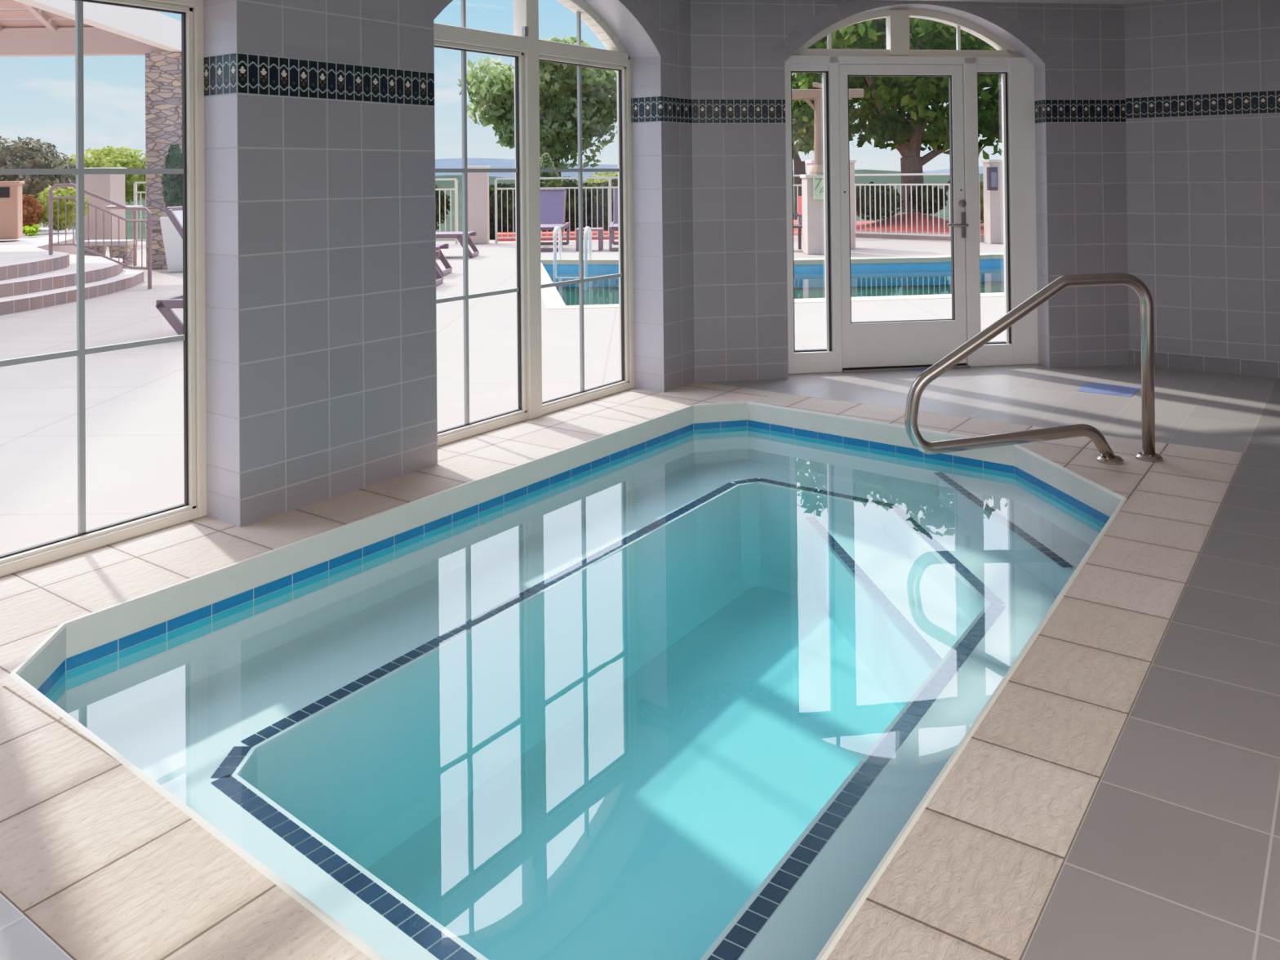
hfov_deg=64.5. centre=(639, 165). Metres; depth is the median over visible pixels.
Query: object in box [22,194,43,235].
plant
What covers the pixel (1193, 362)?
baseboard
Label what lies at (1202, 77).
wall
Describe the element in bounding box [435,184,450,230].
shrub
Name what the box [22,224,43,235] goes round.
plant
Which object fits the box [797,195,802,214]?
towel
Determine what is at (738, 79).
wall
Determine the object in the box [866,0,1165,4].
ceiling
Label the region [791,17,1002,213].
shade tree
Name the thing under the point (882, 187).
rounded shrub
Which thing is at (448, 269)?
sun lounger
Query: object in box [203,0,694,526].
wall
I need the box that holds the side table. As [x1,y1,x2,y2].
[575,227,603,251]
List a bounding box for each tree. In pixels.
[457,35,617,182]
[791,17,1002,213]
[791,72,860,219]
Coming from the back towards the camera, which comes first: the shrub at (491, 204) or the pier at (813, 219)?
the shrub at (491, 204)
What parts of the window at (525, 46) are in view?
sash, mullion post, sash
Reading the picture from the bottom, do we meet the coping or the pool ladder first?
the coping
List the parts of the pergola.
post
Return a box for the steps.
[0,227,143,315]
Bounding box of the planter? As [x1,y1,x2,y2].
[160,216,182,272]
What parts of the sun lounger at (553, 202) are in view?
leg frame, frame, leg frame, rail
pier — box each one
[84,167,126,246]
[467,165,490,244]
[800,174,824,254]
[804,159,856,248]
[981,159,1003,244]
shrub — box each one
[35,185,88,231]
[62,145,146,204]
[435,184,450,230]
[488,184,515,232]
[539,152,560,184]
[544,175,588,231]
[583,172,617,183]
[592,178,617,231]
[856,181,903,221]
[907,185,947,214]
[979,182,983,223]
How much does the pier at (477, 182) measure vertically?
1.570 m
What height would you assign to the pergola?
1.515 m
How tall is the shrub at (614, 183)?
1.247 m
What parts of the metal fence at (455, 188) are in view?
fence post, rail, rail, rail, fence post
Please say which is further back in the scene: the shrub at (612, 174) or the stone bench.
the shrub at (612, 174)
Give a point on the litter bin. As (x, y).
(11, 192)
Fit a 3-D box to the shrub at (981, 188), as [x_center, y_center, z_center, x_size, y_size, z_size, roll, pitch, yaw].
[7.481,0.812,22.353,0.989,0.977,1.016,-1,-1,36]
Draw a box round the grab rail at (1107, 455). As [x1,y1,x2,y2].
[904,272,1163,464]
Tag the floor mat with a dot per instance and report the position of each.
(1096, 388)
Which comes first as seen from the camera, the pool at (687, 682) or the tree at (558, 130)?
the pool at (687, 682)
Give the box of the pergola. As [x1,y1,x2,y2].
[791,82,863,174]
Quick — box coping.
[0,382,1244,959]
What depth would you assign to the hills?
406.58 m
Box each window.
[0,0,206,577]
[434,0,634,446]
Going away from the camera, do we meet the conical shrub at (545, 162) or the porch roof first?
the porch roof
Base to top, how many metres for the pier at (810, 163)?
1.580 m
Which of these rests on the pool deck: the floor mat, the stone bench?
the stone bench
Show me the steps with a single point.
(27, 271)
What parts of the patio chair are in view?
seat, leg, backrest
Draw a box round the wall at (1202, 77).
[1124,0,1279,362]
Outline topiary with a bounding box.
[160,143,182,209]
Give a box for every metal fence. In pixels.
[133,177,457,245]
[494,174,802,243]
[854,173,980,242]
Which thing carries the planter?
on the pool deck
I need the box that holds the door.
[784,8,1038,373]
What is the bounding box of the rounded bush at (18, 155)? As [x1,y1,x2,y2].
[0,135,75,221]
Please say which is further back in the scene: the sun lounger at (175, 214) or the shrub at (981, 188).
the shrub at (981, 188)
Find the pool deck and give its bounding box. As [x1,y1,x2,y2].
[0,235,1004,555]
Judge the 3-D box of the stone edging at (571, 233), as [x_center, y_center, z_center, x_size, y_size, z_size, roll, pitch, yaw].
[-0.086,1.474,21.804,5.928,0.140,0.800,-1,-1,-4]
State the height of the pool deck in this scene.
0.001 m
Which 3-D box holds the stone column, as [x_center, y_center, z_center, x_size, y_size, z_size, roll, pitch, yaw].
[-7.220,-0.084,15.672,0.660,3.290,0.600,0,-1,-16]
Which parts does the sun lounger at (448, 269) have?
rail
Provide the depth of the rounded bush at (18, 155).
18.56 m
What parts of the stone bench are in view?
leg, leg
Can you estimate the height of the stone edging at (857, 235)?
0.180 m
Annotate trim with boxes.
[422,0,666,55]
[773,0,1054,63]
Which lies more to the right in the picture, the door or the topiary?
the door
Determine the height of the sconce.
0.430 m
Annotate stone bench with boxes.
[84,239,135,267]
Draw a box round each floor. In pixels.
[0,364,1279,959]
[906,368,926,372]
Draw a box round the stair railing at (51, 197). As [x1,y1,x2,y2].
[48,182,151,288]
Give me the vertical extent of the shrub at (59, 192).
0.862 m
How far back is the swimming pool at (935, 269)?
15.82 m
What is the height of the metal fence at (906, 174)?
1.325 m
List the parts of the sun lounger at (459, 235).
rail, leg frame, rail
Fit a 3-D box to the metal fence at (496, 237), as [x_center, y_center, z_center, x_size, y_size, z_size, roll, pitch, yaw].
[0.553,0.869,20.944,7.012,1.325,0.063,-1,-1,-7]
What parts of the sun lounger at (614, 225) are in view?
rail, leg frame, leg frame, frame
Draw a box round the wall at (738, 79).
[690,0,1128,382]
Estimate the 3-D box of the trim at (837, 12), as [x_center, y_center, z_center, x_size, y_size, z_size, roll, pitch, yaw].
[1.821,-0.878,6.652,1.951,0.403,0.008,-1,-1,-9]
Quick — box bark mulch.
[793,212,983,235]
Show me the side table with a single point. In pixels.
(600, 230)
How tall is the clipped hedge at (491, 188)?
1.665 m
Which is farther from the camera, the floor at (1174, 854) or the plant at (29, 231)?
the plant at (29, 231)
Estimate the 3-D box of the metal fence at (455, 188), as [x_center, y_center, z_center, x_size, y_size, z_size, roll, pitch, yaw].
[-7.069,0.948,20.743,6.809,1.325,0.063,-1,-1,4]
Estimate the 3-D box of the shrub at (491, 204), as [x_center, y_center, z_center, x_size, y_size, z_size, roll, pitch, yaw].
[-2.961,0.956,22.492,0.964,1.087,0.962,-1,-1,36]
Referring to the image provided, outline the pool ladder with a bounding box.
[553,226,591,289]
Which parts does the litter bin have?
bin lid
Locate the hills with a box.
[55,158,982,181]
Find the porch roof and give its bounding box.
[0,0,181,57]
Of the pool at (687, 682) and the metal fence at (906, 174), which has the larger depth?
the metal fence at (906, 174)
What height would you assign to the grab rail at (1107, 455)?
0.857 m
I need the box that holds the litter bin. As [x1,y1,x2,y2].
[0,181,24,239]
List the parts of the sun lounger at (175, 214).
rail, leg frame, frame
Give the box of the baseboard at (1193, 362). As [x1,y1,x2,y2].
[1128,350,1279,377]
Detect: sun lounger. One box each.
[155,205,183,335]
[435,231,479,257]
[435,243,452,276]
[435,250,444,285]
[540,189,569,251]
[608,188,618,251]
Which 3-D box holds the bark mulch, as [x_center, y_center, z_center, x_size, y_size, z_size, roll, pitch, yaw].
[5.921,1.454,23.089,8.200,0.838,4.496,-1,-1,36]
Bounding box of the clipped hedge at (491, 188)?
[488,182,608,239]
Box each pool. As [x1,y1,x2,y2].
[8,400,1127,959]
[541,253,1004,309]
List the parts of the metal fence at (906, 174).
rail, rail, rail, fence post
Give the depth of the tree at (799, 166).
30.37 m
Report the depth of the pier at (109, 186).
20.84 m
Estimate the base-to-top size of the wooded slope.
4.981 m
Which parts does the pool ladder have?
rail, rail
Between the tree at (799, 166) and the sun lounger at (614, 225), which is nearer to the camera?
the sun lounger at (614, 225)
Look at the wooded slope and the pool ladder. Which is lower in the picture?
the pool ladder
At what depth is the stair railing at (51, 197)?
12.57 m
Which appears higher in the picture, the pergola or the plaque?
the pergola
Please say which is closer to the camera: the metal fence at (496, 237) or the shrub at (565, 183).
the metal fence at (496, 237)
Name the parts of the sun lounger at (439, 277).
rail, leg frame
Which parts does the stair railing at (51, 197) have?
rail, rail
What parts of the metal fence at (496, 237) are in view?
fence post, fence post, rail, rail, rail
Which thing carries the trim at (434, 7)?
attached to the wall at (320, 207)
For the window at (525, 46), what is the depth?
5.52 m
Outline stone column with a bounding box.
[145,51,182,269]
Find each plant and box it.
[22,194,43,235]
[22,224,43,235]
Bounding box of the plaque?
[813,176,823,199]
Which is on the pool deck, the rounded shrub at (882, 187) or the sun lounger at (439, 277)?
the sun lounger at (439, 277)
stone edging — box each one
[497,230,618,240]
[855,230,983,241]
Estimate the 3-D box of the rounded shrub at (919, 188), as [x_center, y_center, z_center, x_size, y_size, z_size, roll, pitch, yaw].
[6.336,0.733,22.221,0.835,0.702,0.842,-1,-1,36]
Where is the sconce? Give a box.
[986,167,997,190]
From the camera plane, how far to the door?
6.82 m
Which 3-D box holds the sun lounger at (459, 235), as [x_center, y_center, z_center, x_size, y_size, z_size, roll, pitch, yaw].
[-3.826,1.311,17.096,2.138,0.448,0.710,-1,-1,0]
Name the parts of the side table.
leg, leg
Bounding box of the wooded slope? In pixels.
[435,168,982,191]
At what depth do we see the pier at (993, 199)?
18.82 m
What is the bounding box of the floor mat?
[1076,382,1140,396]
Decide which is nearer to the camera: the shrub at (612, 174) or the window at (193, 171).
the window at (193, 171)
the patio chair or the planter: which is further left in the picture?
the planter
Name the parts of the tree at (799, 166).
crown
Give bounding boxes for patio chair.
[793,213,802,248]

